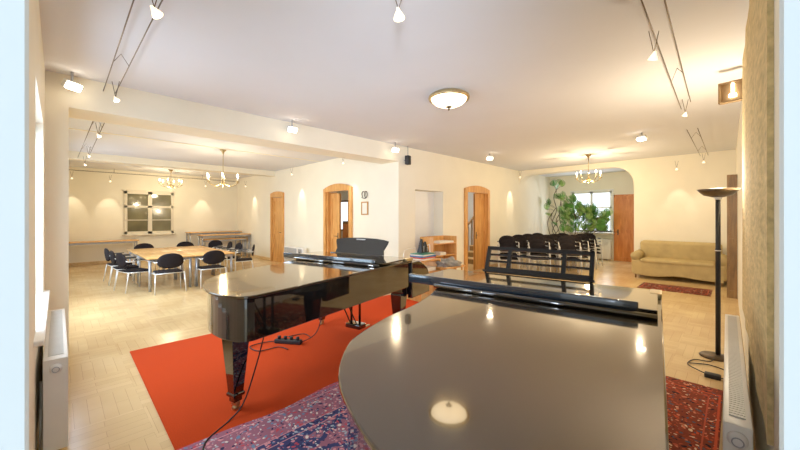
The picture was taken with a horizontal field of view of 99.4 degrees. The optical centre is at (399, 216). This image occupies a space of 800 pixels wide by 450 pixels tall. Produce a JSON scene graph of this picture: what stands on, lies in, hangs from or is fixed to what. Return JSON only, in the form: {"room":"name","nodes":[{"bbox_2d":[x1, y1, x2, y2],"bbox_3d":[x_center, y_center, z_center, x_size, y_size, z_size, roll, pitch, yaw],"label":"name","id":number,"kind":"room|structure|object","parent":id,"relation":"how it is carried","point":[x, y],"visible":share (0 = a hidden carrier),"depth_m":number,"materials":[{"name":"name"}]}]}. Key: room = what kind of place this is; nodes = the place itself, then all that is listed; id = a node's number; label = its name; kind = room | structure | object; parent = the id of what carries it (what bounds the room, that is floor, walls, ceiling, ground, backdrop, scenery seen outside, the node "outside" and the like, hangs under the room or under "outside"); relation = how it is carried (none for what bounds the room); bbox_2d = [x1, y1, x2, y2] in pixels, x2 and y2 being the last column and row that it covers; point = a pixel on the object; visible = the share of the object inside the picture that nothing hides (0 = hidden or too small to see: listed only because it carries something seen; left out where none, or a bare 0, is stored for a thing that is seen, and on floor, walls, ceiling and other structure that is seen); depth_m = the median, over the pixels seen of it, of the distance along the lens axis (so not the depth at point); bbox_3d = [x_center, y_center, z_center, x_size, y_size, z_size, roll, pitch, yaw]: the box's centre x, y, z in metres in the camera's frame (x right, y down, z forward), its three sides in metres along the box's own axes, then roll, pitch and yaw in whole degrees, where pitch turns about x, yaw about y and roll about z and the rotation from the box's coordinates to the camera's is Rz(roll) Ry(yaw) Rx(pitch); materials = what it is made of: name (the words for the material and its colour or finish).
{"room":"music room","nodes":[
{"label":"music room","id":0,"kind":"room"},
{"bbox_2d":[0,0,28,449],"bbox_3d":[-0.859,-0.025,0.270,0.400,3.150,0.775,0,0,45],"label":"wall","id":1,"kind":"structure","parent":0,"point":[14,14],"depth_m":0.40,"materials":[{"name":"paint"}]},
{"bbox_2d":[29,0,44,449],"bbox_3d":[-6.017,-0.025,5.506,14.300,3.150,0.450,0,0,45],"label":"wall","id":2,"kind":"structure","parent":0,"point":[36,56],"depth_m":2.14,"materials":[{"name":"white paint"}]},
{"bbox_2d":[34,290,49,346],"bbox_3d":[-2.912,0.743,2.566,1.950,0.035,0.345,0,0,45],"label":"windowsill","id":3,"kind":"structure","parent":2,"relation":"attached to","point":[42,298],"depth_m":2.47,"materials":[{"name":"white paint"}]},
{"bbox_2d":[69,128,320,161],"bbox_3d":[-4.207,-1.595,7.866,0.050,0.010,5.450,0,0,45],"label":"trim","id":4,"kind":"structure","parent":2,"relation":"attached to","point":[69,128],"depth_m":7.34,"materials":[{"name":"white paint"}]},
{"bbox_2d":[45,70,68,353],"bbox_3d":[-4.000,-0.025,3.954,0.550,3.150,0.185,0,0,45],"label":"wall pillar","id":5,"kind":"structure","parent":0,"point":[56,95],"depth_m":3.76,"materials":[{"name":"white paint"}]},
{"bbox_2d":[69,167,236,262],"bbox_3d":[-8.807,-0.025,12.636,0.300,3.150,5.750,0,0,45],"label":"wall","id":6,"kind":"structure","parent":0,"point":[96,204],"depth_m":11.77,"materials":[{"name":"white paint"}]},
{"bbox_2d":[122,189,175,235],"bbox_3d":[-8.964,-0.150,12.165,0.140,1.600,1.560,0,0,45],"label":"window","id":7,"kind":"structure","parent":6,"relation":"in","point":[146,212],"depth_m":12.15,"materials":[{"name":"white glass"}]},
{"bbox_2d":[69,253,236,265],"bbox_3d":[-8.799,1.505,12.417,0.020,0.090,5.450,0,0,45],"label":"baseboard","id":8,"kind":"structure","parent":6,"relation":"attached to","point":[92,262],"depth_m":11.06,"materials":[{"name":"brown wood"}]},
{"bbox_2d":[69,151,274,176],"bbox_3d":[-6.426,-1.515,10.066,0.400,0.170,5.450,0,0,45],"label":"trim","id":9,"kind":"structure","parent":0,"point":[73,155],"depth_m":9.60,"materials":[{"name":"white paint"}]},
{"bbox_2d":[237,158,385,257],"bbox_3d":[-3.497,-0.025,11.210,9.250,3.150,0.300,0,0,45],"label":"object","id":10,"kind":"structure","parent":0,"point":[303,189],"depth_m":10.33,"materials":[{"name":"white paint"}]},
{"bbox_2d":[270,191,283,262],"bbox_3d":[-4.222,0.335,11.714,0.950,2.430,0.124,0,0,45],"label":"door","id":11,"kind":"structure","parent":10,"relation":"attached to","point":[276,204],"depth_m":11.78,"materials":[{"name":"brown wood"}]},
{"bbox_2d":[323,184,352,251],"bbox_3d":[-1.590,0.325,9.277,1.300,2.450,0.360,0,0,45],"label":"door","id":12,"kind":"structure","parent":10,"relation":"attached to","point":[331,200],"depth_m":9.51,"materials":[{"name":"brown wood"}]},
{"bbox_2d":[361,201,367,214],"bbox_3d":[-0.873,-0.215,8.381,0.260,0.330,0.024,0,0,45],"label":"framed picture","id":13,"kind":"object","parent":10,"relation":"attached to","point":[364,205],"visible":1,"depth_m":8.39,"materials":[{"name":"paper"}]},
{"bbox_2d":[336,191,347,237],"bbox_3d":[-1.694,-0.025,11.324,6.850,3.150,2.400,0,0,45],"label":"wall","id":14,"kind":"structure","parent":0,"point":[344,194],"depth_m":13.32,"materials":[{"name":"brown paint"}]},
{"bbox_2d":[341,200,347,230],"bbox_3d":[-2.230,-0.050,13.305,0.800,1.200,0.040,0,0,45],"label":"window","id":15,"kind":"structure","parent":14,"relation":"in","point":[344,203],"depth_m":13.25,"materials":[{"name":"white glass"}]},
{"bbox_2d":[39,0,748,178],"bbox_3d":[-0.291,-1.660,9.722,16.500,0.120,15.800,0,0,45],"label":"ceiling","id":16,"kind":"structure","parent":0,"point":[548,83],"depth_m":3.70,"materials":[{"name":"white paint"}]},
{"bbox_2d":[61,72,82,92],"bbox_3d":[-3.615,-1.497,3.739,0.112,0.205,0.150,0,0,9],"label":"spotlight","id":17,"kind":"object","parent":16,"relation":"hanging from","point":[71,84],"visible":1,"depth_m":3.72,"materials":[{"name":"white metal"}]},
{"bbox_2d":[103,0,162,93],"bbox_3d":[-1.981,-1.549,2.583,4.250,0.107,0.170,0,0,45],"label":"cable","id":18,"kind":"object","parent":16,"relation":"hanging from","point":[114,59],"visible":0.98,"depth_m":2.96,"materials":[{"name":"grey metal"}]},
{"bbox_2d":[150,0,163,18],"bbox_3d":[-1.584,-1.395,2.201,0.076,0.211,0.081,0,0,45],"label":"light","id":19,"kind":"object","parent":18,"relation":"hanging from","point":[156,14],"visible":1,"depth_m":2.19,"materials":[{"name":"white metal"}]},
{"bbox_2d":[69,169,233,181],"bbox_3d":[-8.486,-1.524,12.072,0.160,0.157,5.200,0,0,45],"label":"cable","id":20,"kind":"object","parent":16,"relation":"hanging from","point":[69,169],"visible":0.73,"depth_m":11.71,"materials":[{"name":"brown metal"}]},
{"bbox_2d":[159,169,181,187],"bbox_3d":[-7.751,-1.285,11.470,0.720,0.630,0.632,0,0,11],"label":"chandelier","id":21,"kind":"object","parent":16,"relation":"hanging from","point":[170,170],"visible":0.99,"depth_m":11.45,"materials":[{"name":"gold metal"}]},
{"bbox_2d":[206,149,238,186],"bbox_3d":[-4.201,-1.155,8.050,0.800,0.890,0.702,0,0,5],"label":"chandelier","id":22,"kind":"object","parent":16,"relation":"hanging from","point":[221,150],"visible":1,"depth_m":8.01,"materials":[{"name":"gold metal"}]},
{"bbox_2d":[287,120,296,132],"bbox_3d":[-1.778,-1.497,5.592,0.150,0.206,0.113,0,0,-39],"label":"spotlight","id":23,"kind":"object","parent":16,"relation":"hanging from","point":[290,128],"visible":1,"depth_m":5.57,"materials":[{"name":"white metal"}]},
{"bbox_2d":[394,0,404,21],"bbox_3d":[-0.005,-1.492,2.376,0.081,0.218,0.081,0,0,45],"label":"light","id":24,"kind":"object","parent":16,"relation":"hanging from","point":[399,16],"visible":1,"depth_m":2.36,"materials":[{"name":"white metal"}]},
{"bbox_2d":[404,146,410,164],"bbox_3d":[0.159,-1.390,7.648,0.156,0.420,0.120,0,0,28],"label":"speaker","id":25,"kind":"object","parent":16,"relation":"hanging from","point":[407,160],"visible":1,"depth_m":7.59},
{"bbox_2d":[428,88,469,110],"bbox_3d":[0.638,-1.492,4.422,0.536,0.215,0.536,0,0,45],"label":"ceiling lamp","id":26,"kind":"object","parent":16,"relation":"attached to","point":[446,98],"visible":1,"depth_m":4.27,"materials":[{"name":"white glass"}]},
{"bbox_2d":[576,154,601,182],"bbox_3d":[4.846,-1.235,8.664,0.586,0.730,0.611,0,0,12],"label":"chandelier","id":27,"kind":"object","parent":16,"relation":"hanging from","point":[588,179],"visible":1,"depth_m":8.63,"materials":[{"name":"gold metal"}]},
{"bbox_2d":[641,0,690,108],"bbox_3d":[2.166,-1.549,2.781,0.130,0.107,5.204,0,0,43],"label":"cable","id":28,"kind":"object","parent":16,"relation":"hanging from","point":[682,71],"visible":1,"depth_m":2.99,"materials":[{"name":"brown metal"}]},
{"bbox_2d":[648,31,658,59],"bbox_3d":[2.088,-1.407,2.796,0.077,0.248,0.077,0,0,45],"label":"light","id":29,"kind":"object","parent":28,"relation":"hanging from","point":[653,56],"visible":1,"depth_m":2.79,"materials":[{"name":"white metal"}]},
{"bbox_2d":[37,254,755,449],"bbox_3d":[-0.291,1.600,9.722,16.500,0.100,15.800,0,0,45],"label":"floor","id":30,"kind":"structure","parent":0,"point":[111,407],"depth_m":4.55,"materials":[{"name":"brown wood"}]},
{"bbox_2d":[39,309,67,449],"bbox_3d":[-2.788,1.227,2.736,1.688,0.646,0.135,0,0,45],"label":"radiator","id":31,"kind":"object","parent":30,"relation":"on","point":[53,390],"visible":1,"depth_m":2.20,"materials":[{"name":"white metal"}]},
{"bbox_2d":[48,310,63,356],"bbox_3d":[-2.791,0.907,2.752,1.480,0.007,0.075,0,0,45],"label":"grille","id":32,"kind":"object","parent":31,"relation":"attached to","point":[55,318],"depth_m":2.63,"materials":[{"name":"white metal"}]},
{"bbox_2d":[69,239,138,262],"bbox_3d":[-9.665,1.160,10.917,0.620,0.780,1.950,0,0,45],"label":"side table","id":33,"kind":"object","parent":30,"relation":"on","point":[134,241],"visible":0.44,"depth_m":10.83,"materials":[{"name":"brown wood"}]},
{"bbox_2d":[103,248,133,283],"bbox_3d":[-6.806,1.143,8.188,0.570,0.817,0.492,0,0,39],"label":"armchair","id":34,"kind":"object","parent":30,"relation":"on","point":[106,251],"visible":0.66,"depth_m":8.05,"materials":[{"name":"black fabric"}]},
{"bbox_2d":[108,250,139,288],"bbox_3d":[-6.217,1.143,7.646,0.570,0.817,0.492,0,0,41],"label":"armchair","id":35,"kind":"object","parent":30,"relation":"on","point":[112,254],"visible":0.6,"depth_m":7.53,"materials":[{"name":"black fabric"}]},
{"bbox_2d":[113,253,151,293],"bbox_3d":[-5.674,1.143,7.194,0.570,0.817,0.492,0,0,31],"label":"armchair","id":36,"kind":"object","parent":30,"relation":"on","point":[121,260],"visible":0.8,"depth_m":7.05,"materials":[{"name":"black fabric"}]},
{"bbox_2d":[132,243,158,269],"bbox_3d":[-7.025,1.143,9.356,0.492,0.817,0.570,0,0,45],"label":"armchair","id":37,"kind":"object","parent":30,"relation":"on","point":[142,245],"visible":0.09,"depth_m":9.49,"materials":[{"name":"black fabric"}]},
{"bbox_2d":[127,247,176,282],"bbox_3d":[-6.360,1.200,8.697,1.400,0.700,0.850,0,0,45],"label":"conference table","id":38,"kind":"object","parent":30,"relation":"on","point":[164,249],"visible":0.59,"depth_m":8.60,"materials":[{"name":"brown wood"}]},
{"bbox_2d":[136,251,193,291],"bbox_3d":[-5.359,1.200,7.705,1.400,0.700,0.850,0,0,45],"label":"conference table","id":39,"kind":"object","parent":30,"relation":"on","point":[154,256],"visible":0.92,"depth_m":7.49,"materials":[{"name":"brown wood"}]},
{"bbox_2d":[150,253,186,294],"bbox_3d":[-4.822,1.143,7.060,0.492,0.817,0.570,0,0,45],"label":"armchair","id":40,"kind":"object","parent":30,"relation":"on","point":[170,260],"visible":1,"depth_m":6.92,"materials":[{"name":"black fabric"}]},
{"bbox_2d":[176,241,193,268],"bbox_3d":[-6.321,1.143,10.067,0.492,0.817,0.570,0,0,45],"label":"armchair","id":41,"kind":"object","parent":30,"relation":"on","point":[185,243],"visible":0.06,"depth_m":10.20,"materials":[{"name":"black fabric"}]},
{"bbox_2d":[166,246,214,274],"bbox_3d":[-5.755,1.200,9.308,1.400,0.700,0.850,0,0,45],"label":"conference table","id":42,"kind":"object","parent":30,"relation":"on","point":[183,248],"visible":0.38,"depth_m":9.15,"materials":[{"name":"brown wood"}]},
{"bbox_2d":[180,249,234,285],"bbox_3d":[-4.753,1.200,8.316,1.400,0.700,0.850,0,0,45],"label":"conference table","id":43,"kind":"object","parent":30,"relation":"on","point":[197,253],"visible":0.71,"depth_m":8.11,"materials":[{"name":"brown wood"}]},
{"bbox_2d":[194,250,226,288],"bbox_3d":[-4.266,1.143,7.663,0.492,0.817,0.570,0,0,45],"label":"armchair","id":44,"kind":"object","parent":30,"relation":"on","point":[215,256],"visible":0.96,"depth_m":7.51,"materials":[{"name":"black fabric"}]},
{"bbox_2d":[201,240,224,264],"bbox_3d":[-5.917,1.143,10.677,0.570,0.817,0.492,0,0,0],"label":"armchair","id":45,"kind":"object","parent":30,"relation":"on","point":[212,243],"visible":0.54,"depth_m":10.86,"materials":[{"name":"black fabric"}]},
{"bbox_2d":[185,231,241,254],"bbox_3d":[-7.314,1.060,13.360,0.600,0.980,1.900,0,0,45],"label":"table","id":46,"kind":"object","parent":30,"relation":"on","point":[203,232],"visible":0.81,"depth_m":13.11,"materials":[{"name":"brown wood"}]},
{"bbox_2d":[200,237,245,256],"bbox_3d":[-6.633,1.180,12.840,0.400,0.740,1.550,0,0,45],"label":"table","id":47,"kind":"object","parent":30,"relation":"on","point":[239,238],"visible":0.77,"depth_m":12.79,"materials":[{"name":"brown wood"}]},
{"bbox_2d":[212,241,233,270],"bbox_3d":[-5.279,1.143,10.084,0.492,0.817,0.570,0,0,-41],"label":"armchair","id":48,"kind":"object","parent":30,"relation":"on","point":[229,245],"visible":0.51,"depth_m":10.16,"materials":[{"name":"black fabric"}]},
{"bbox_2d":[197,233,249,256],"bbox_3d":[-6.633,1.100,12.840,0.550,0.900,1.750,0,0,45],"label":"table","id":49,"kind":"object","parent":30,"relation":"on","point":[235,234],"visible":0.84,"depth_m":12.70,"materials":[{"name":"brown wood"}]},
{"bbox_2d":[219,243,243,271],"bbox_3d":[-4.749,1.143,9.558,0.570,0.817,0.492,0,0,42],"label":"armchair","id":50,"kind":"object","parent":30,"relation":"on","point":[238,245],"visible":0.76,"depth_m":9.58,"materials":[{"name":"black fabric"}]},
{"bbox_2d":[235,244,254,270],"bbox_3d":[-4.154,1.143,9.079,0.492,0.817,0.570,0,0,-25],"label":"armchair","id":51,"kind":"object","parent":30,"relation":"on","point":[253,247],"visible":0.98,"depth_m":8.91,"materials":[{"name":"silver metal"}]},
{"bbox_2d":[130,295,417,449],"bbox_3d":[-0.833,1.542,4.458,4.040,0.014,2.340,0,0,-44],"label":"carpet","id":52,"kind":"object","parent":30,"relation":"on","point":[185,381],"visible":0.58,"depth_m":3.33,"materials":[{"name":"carpet"}]},
{"bbox_2d":[177,382,346,449],"bbox_3d":[0.143,1.540,2.984,1.299,0.017,3.740,0,0,45],"label":"rug","id":53,"kind":"object","parent":52,"relation":"on","point":[317,421],"visible":0.32,"depth_m":2.43,"materials":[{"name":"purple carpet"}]},
{"bbox_2d":[202,337,263,449],"bbox_3d":[-1.241,1.254,2.389,0.171,0.575,1.038,0,0,2],"label":"cord","id":54,"kind":"object","parent":53,"relation":"on","point":[209,437],"visible":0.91,"depth_m":2.65,"materials":[{"name":"rubber"}]},
{"bbox_2d":[249,317,321,351],"bbox_3d":[-1.357,1.243,4.123,0.828,0.582,0.426,0,0,-40],"label":"lead","id":55,"kind":"object","parent":52,"relation":"on","point":[279,340],"visible":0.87,"depth_m":4.09,"materials":[{"name":"plastic"}]},
{"bbox_2d":[203,238,428,410],"bbox_3d":[-1.014,0.917,3.788,1.625,1.266,2.732,0,0,32],"label":"grand piano","id":56,"kind":"object","parent":52,"relation":"on","point":[244,306],"visible":0.93,"depth_m":2.91,"materials":[{"name":"black paint"}]},
{"bbox_2d":[284,246,306,261],"bbox_3d":[-3.271,1.240,10.564,1.220,0.620,0.240,0,0,45],"label":"heater","id":57,"kind":"object","parent":30,"relation":"on","point":[289,249],"visible":0.47,"depth_m":10.55,"materials":[{"name":"white metal"}]},
{"bbox_2d":[284,247,295,259],"bbox_3d":[-3.447,1.160,10.649,0.770,0.380,0.006,0,0,45],"label":"grille","id":58,"kind":"object","parent":57,"relation":"attached to","point":[286,249],"depth_m":10.66,"materials":[{"name":"grey metal"}]},
{"bbox_2d":[343,221,347,237],"bbox_3d":[-1.786,0.850,12.474,0.600,1.400,0.435,0,0,45],"label":"cabinet","id":59,"kind":"object","parent":30,"relation":"on","point":[345,223],"visible":0.23,"depth_m":12.40,"materials":[{"name":"brown wood"}]},
{"bbox_2d":[407,258,440,301],"bbox_3d":[0.443,1.179,6.527,0.400,0.742,0.595,0,0,45],"label":"stand","id":60,"kind":"object","parent":30,"relation":"on","point":[432,262],"visible":0.2,"depth_m":6.60,"materials":[{"name":"brown wood"}]},
{"bbox_2d":[410,252,435,260],"bbox_3d":[0.445,0.751,6.529,0.337,0.112,0.446,0,0,39],"label":"book stack","id":61,"kind":"object","parent":60,"relation":"on","point":[428,255],"visible":0.91,"depth_m":6.40,"materials":[{"name":"paper"}]},
{"bbox_2d":[417,239,425,252],"bbox_3d":[0.411,0.550,6.492,0.124,0.260,0.119,0,0,45],"label":"metronome","id":62,"kind":"object","parent":61,"relation":"on","point":[421,249],"visible":1,"depth_m":6.47,"materials":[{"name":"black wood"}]},
{"bbox_2d":[417,258,440,261],"bbox_3d":[0.443,0.819,6.527,0.400,0.022,0.595,0,0,45],"label":"shelf","id":63,"kind":"object","parent":60,"relation":"attached to","point":[435,259],"depth_m":6.44,"materials":[{"name":"brown wood"}]},
{"bbox_2d":[420,235,456,269],"bbox_3d":[0.941,1.010,8.223,0.400,1.080,0.925,0,0,45],"label":"shelf","id":64,"kind":"object","parent":30,"relation":"on","point":[450,249],"visible":0.4,"depth_m":8.43,"materials":[{"name":"brown wood"}]},
{"bbox_2d":[433,264,464,291],"bbox_3d":[0.960,1.255,6.722,0.400,0.591,0.600,0,0,45],"label":"stool","id":65,"kind":"object","parent":30,"relation":"on","point":[461,266],"visible":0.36,"depth_m":6.55,"materials":[{"name":"brown wood"}]},
{"bbox_2d":[436,256,461,266],"bbox_3d":[0.977,0.872,6.724,0.472,0.177,0.674,0,0,45],"label":"heap","id":66,"kind":"object","parent":65,"relation":"on","point":[447,262],"visible":0.98,"depth_m":6.57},
{"bbox_2d":[468,217,472,263],"bbox_3d":[3.142,0.234,11.977,0.840,2.632,2.283,0,0,45],"label":"staircase","id":67,"kind":"structure","parent":30,"relation":"on","point":[470,247],"depth_m":11.70,"materials":[{"name":"brown wood"}]},
{"bbox_2d":[498,243,519,273],"bbox_3d":[3.005,1.143,9.372,0.570,0.817,0.492,0,0,14],"label":"armchair","id":68,"kind":"object","parent":30,"relation":"on","point":[504,244],"visible":0.37,"depth_m":9.33,"materials":[{"name":"black fabric"}]},
{"bbox_2d":[498,239,518,267],"bbox_3d":[3.007,1.038,9.411,0.570,0.817,0.492,0,0,15],"label":"armchair","id":69,"kind":"object","parent":68,"relation":"on","point":[505,240],"visible":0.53,"depth_m":9.56,"materials":[{"name":"black fabric"}]},
{"bbox_2d":[497,235,518,263],"bbox_3d":[3.007,0.933,9.451,0.570,0.817,0.492,0,0,12],"label":"armchair","id":70,"kind":"object","parent":69,"relation":"on","point":[506,236],"visible":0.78,"depth_m":9.63,"materials":[{"name":"black fabric"}]},
{"bbox_2d":[527,243,550,271],"bbox_3d":[3.826,1.143,9.348,0.570,0.817,0.492,0,0,15],"label":"armchair","id":71,"kind":"object","parent":30,"relation":"on","point":[535,245],"visible":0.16,"depth_m":9.49,"materials":[{"name":"black fabric"}]},
{"bbox_2d":[526,235,549,265],"bbox_3d":[3.829,0.933,9.426,0.570,0.817,0.492,0,0,14],"label":"armchair","id":72,"kind":"object","parent":71,"relation":"on","point":[536,236],"visible":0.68,"depth_m":9.59,"materials":[{"name":"black fabric"}]},
{"bbox_2d":[526,239,550,267],"bbox_3d":[3.826,1.038,9.387,0.570,0.817,0.492,0,0,13],"label":"armchair","id":73,"kind":"object","parent":71,"relation":"on","point":[531,242],"visible":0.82,"depth_m":9.52,"materials":[{"name":"black fabric"}]},
{"bbox_2d":[537,242,560,271],"bbox_3d":[4.332,1.143,9.887,0.570,0.817,0.492,0,0,13],"label":"armchair","id":74,"kind":"object","parent":30,"relation":"on","point":[552,245],"visible":0.22,"depth_m":10.03,"materials":[{"name":"black fabric"}]},
{"bbox_2d":[544,180,564,233],"bbox_3d":[5.886,0.068,12.809,0.580,2.964,0.749,0,0,-25],"label":"monstera plant","id":75,"kind":"object","parent":30,"relation":"on","point":[552,183],"visible":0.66,"depth_m":12.89,"materials":[{"name":"green plant"}]},
{"bbox_2d":[556,243,581,274],"bbox_3d":[4.647,1.143,9.323,0.570,0.817,0.492,0,0,15],"label":"armchair","id":76,"kind":"object","parent":30,"relation":"on","point":[565,245],"visible":0.64,"depth_m":9.47,"materials":[{"name":"black fabric"}]},
{"bbox_2d":[555,236,580,266],"bbox_3d":[4.650,0.933,9.401,0.570,0.817,0.492,0,0,16],"label":"armchair","id":77,"kind":"object","parent":76,"relation":"on","point":[561,237],"visible":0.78,"depth_m":9.53,"materials":[{"name":"black fabric"}]},
{"bbox_2d":[555,239,581,269],"bbox_3d":[4.647,1.038,9.362,0.570,0.817,0.492,0,0,13],"label":"armchair","id":78,"kind":"object","parent":76,"relation":"on","point":[563,241],"visible":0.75,"depth_m":9.51,"materials":[{"name":"black fabric"}]},
{"bbox_2d":[568,242,589,270],"bbox_3d":[5.153,1.143,9.863,0.570,0.817,0.492,0,0,14],"label":"armchair","id":79,"kind":"object","parent":30,"relation":"on","point":[576,244],"visible":0.36,"depth_m":9.98,"materials":[{"name":"black fabric"}]},
{"bbox_2d":[553,191,612,234],"bbox_3d":[6.223,0.315,11.591,1.706,2.470,0.929,0,0,45],"label":"monstera plant","id":80,"kind":"object","parent":30,"relation":"on","point":[590,213],"visible":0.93,"depth_m":11.49,"materials":[{"name":"green plant"}]},
{"bbox_2d":[573,241,596,268],"bbox_3d":[5.660,1.143,10.402,0.570,0.817,0.492,0,0,15],"label":"armchair","id":81,"kind":"object","parent":30,"relation":"on","point":[584,242],"visible":0.33,"depth_m":10.53,"materials":[{"name":"black fabric"}]},
{"bbox_2d":[572,237,595,264],"bbox_3d":[5.661,1.038,10.441,0.570,0.817,0.492,0,0,15],"label":"armchair","id":82,"kind":"object","parent":81,"relation":"on","point":[583,238],"visible":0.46,"depth_m":10.37,"materials":[{"name":"black fabric"}]},
{"bbox_2d":[576,234,594,251],"bbox_3d":[5.662,0.933,10.480,0.570,0.817,0.492,0,0,14],"label":"armchair","id":83,"kind":"object","parent":82,"relation":"on","point":[580,235],"visible":0.38,"depth_m":10.58,"materials":[{"name":"black fabric"}]},
{"bbox_2d":[583,240,602,265],"bbox_3d":[6.167,1.143,10.942,0.570,0.817,0.492,0,0,15],"label":"armchair","id":84,"kind":"object","parent":30,"relation":"on","point":[591,241],"visible":0.42,"depth_m":10.87,"materials":[{"name":"black fabric"}]},
{"bbox_2d":[596,239,611,259],"bbox_3d":[7.199,1.172,12.351,0.938,0.756,0.120,0,0,45],"label":"radiator","id":85,"kind":"object","parent":30,"relation":"on","point":[606,243],"visible":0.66,"depth_m":12.12,"materials":[{"name":"white metal"}]},
{"bbox_2d":[637,282,712,295],"bbox_3d":[5.907,1.544,7.309,1.200,0.010,0.800,0,0,45],"label":"runner rug","id":86,"kind":"object","parent":30,"relation":"on","point":[680,289],"visible":1,"depth_m":7.30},
{"bbox_2d":[630,240,726,285],"bbox_3d":[6.864,1.085,8.389,1.810,0.930,0.860,0,0,45],"label":"sofa","id":87,"kind":"object","parent":30,"relation":"on","point":[692,260],"visible":0.84,"depth_m":8.29,"materials":[{"name":"beige fabric"}]},
{"bbox_2d":[640,257,714,267],"bbox_3d":[6.787,1.100,8.310,1.400,0.100,0.640,0,0,45],"label":"seat cushion","id":88,"kind":"object","parent":87,"relation":"on","point":[681,262],"depth_m":8.18,"materials":[{"name":"beige fabric"}]},
{"bbox_2d":[666,376,722,449],"bbox_3d":[1.094,1.542,2.084,1.220,0.013,3.800,0,0,45],"label":"rug","id":89,"kind":"object","parent":30,"relation":"on","point":[694,411],"visible":0.24,"depth_m":2.62,"materials":[{"name":"red carpet"}]},
{"bbox_2d":[338,246,668,449],"bbox_3d":[0.506,0.908,1.974,1.625,1.283,2.732,0,0,37],"label":"grand piano","id":90,"kind":"object","parent":89,"relation":"on","point":[484,361],"visible":1,"depth_m":1.16,"materials":[{"name":"black paint"}]},
{"bbox_2d":[687,358,723,380],"bbox_3d":[3.143,1.530,3.468,0.307,0.040,0.587,0,0,24],"label":"power adapter","id":91,"kind":"object","parent":30,"relation":"on","point":[707,374],"visible":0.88,"depth_m":3.28,"materials":[{"name":"plastic"}]},
{"bbox_2d":[697,188,740,361],"bbox_3d":[3.498,0.622,3.728,0.360,1.857,0.360,0,0,45],"label":"floor lamp","id":92,"kind":"object","parent":30,"relation":"on","point":[717,193],"visible":0.98,"depth_m":3.71,"materials":[{"name":"black metal"}]},
{"bbox_2d":[723,314,752,449],"bbox_3d":[2.278,1.227,2.299,0.115,0.646,2.368,0,0,44],"label":"radiator","id":93,"kind":"object","parent":30,"relation":"on","point":[737,419],"visible":1,"depth_m":1.73,"materials":[{"name":"white metal"}]},
{"bbox_2d":[728,316,745,419],"bbox_3d":[2.280,0.907,2.315,0.055,0.007,2.160,0,0,44],"label":"grille","id":94,"kind":"object","parent":93,"relation":"attached to","point":[736,361],"depth_m":1.97,"materials":[{"name":"white metal"}]},
{"bbox_2d":[386,145,549,270],"bbox_3d":[2.974,-0.025,10.885,0.400,3.150,8.950,0,0,45],"label":"wall","id":95,"kind":"structure","parent":0,"point":[515,209],"depth_m":9.07,"materials":[{"name":"white paint"}]},
{"bbox_2d":[69,75,397,163],"bbox_3d":[-2.082,-1.420,5.890,0.550,0.360,5.265,0,0,45],"label":"ceiling beam","id":96,"kind":"structure","parent":95,"relation":"attached to","point":[135,108],"depth_m":4.91,"materials":[{"name":"white paint"}]},
{"bbox_2d":[415,191,433,252],"bbox_3d":[0.508,0.450,8.557,0.055,2.200,1.070,0,0,45],"label":"door","id":97,"kind":"structure","parent":95,"relation":"in","point":[424,201],"depth_m":8.61,"materials":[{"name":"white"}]},
{"bbox_2d":[464,186,489,270],"bbox_3d":[2.112,0.325,9.959,0.440,2.450,1.300,0,0,45],"label":"door","id":98,"kind":"structure","parent":95,"relation":"in","point":[481,196],"depth_m":10.05,"materials":[{"name":"brown wood"}]},
{"bbox_2d":[468,192,473,244],"bbox_3d":[2.208,-0.025,12.349,2.750,3.150,4.550,0,0,45],"label":"wall","id":99,"kind":"structure","parent":0,"point":[470,194],"depth_m":14.47,"materials":[{"name":"white paint"}]},
{"bbox_2d":[550,171,633,259],"bbox_3d":[7.315,-0.025,12.672,4.050,3.150,0.300,0,0,45],"label":"wall","id":100,"kind":"structure","parent":0,"point":[622,183],"depth_m":12.61,"materials":[{"name":"white paint"}]},
{"bbox_2d":[569,189,613,233],"bbox_3d":[7.112,-0.200,12.623,1.510,1.600,0.245,0,0,45],"label":"window","id":101,"kind":"structure","parent":100,"relation":"in","point":[604,198],"depth_m":12.49,"materials":[{"name":"white plastic"}]},
{"bbox_2d":[614,194,633,261],"bbox_3d":[7.960,0.380,11.724,1.000,2.340,0.139,0,0,45],"label":"door","id":102,"kind":"structure","parent":100,"relation":"in","point":[623,204],"depth_m":11.86,"materials":[{"name":"red wood"}]},
{"bbox_2d":[519,149,735,254],"bbox_3d":[6.302,-0.025,9.910,5.700,3.150,0.350,0,0,45],"label":"wall","id":103,"kind":"structure","parent":0,"point":[668,204],"depth_m":8.81,"materials":[{"name":"white paint"}]},
{"bbox_2d":[736,0,778,449],"bbox_3d":[4.489,-0.025,4.174,0.500,3.150,10.350,0,0,45],"label":"wall","id":104,"kind":"structure","parent":0,"point":[758,422],"depth_m":1.34,"materials":[{"name":"white paint"}]},
{"bbox_2d":[718,78,741,104],"bbox_3d":[3.591,-1.350,3.639,0.070,0.220,0.250,0,0,-35],"label":"floodlight","id":105,"kind":"object","parent":104,"relation":"attached to","point":[731,91],"visible":0.73,"depth_m":3.67,"materials":[{"name":"beige metal"}]},
{"bbox_2d":[727,174,736,298],"bbox_3d":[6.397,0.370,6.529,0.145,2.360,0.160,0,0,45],"label":"door","id":106,"kind":"structure","parent":104,"relation":"in","point":[731,179],"depth_m":6.48,"materials":[{"name":"brown wood"}]},
{"bbox_2d":[742,0,773,445],"bbox_3d":[2.432,-0.315,2.341,0.031,2.470,2.751,0,0,44],"label":"wall panel","id":107,"kind":"object","parent":104,"relation":"attached to","point":[758,55],"visible":1,"depth_m":1.69,"materials":[{"name":"paint"}]},
{"bbox_2d":[779,0,799,449],"bbox_3d":[0.896,-0.025,0.238,0.863,3.150,0.400,0,0,45],"label":"wall","id":108,"kind":"structure","parent":0,"point":[789,10],"depth_m":0.40,"materials":[{"name":"paint"}]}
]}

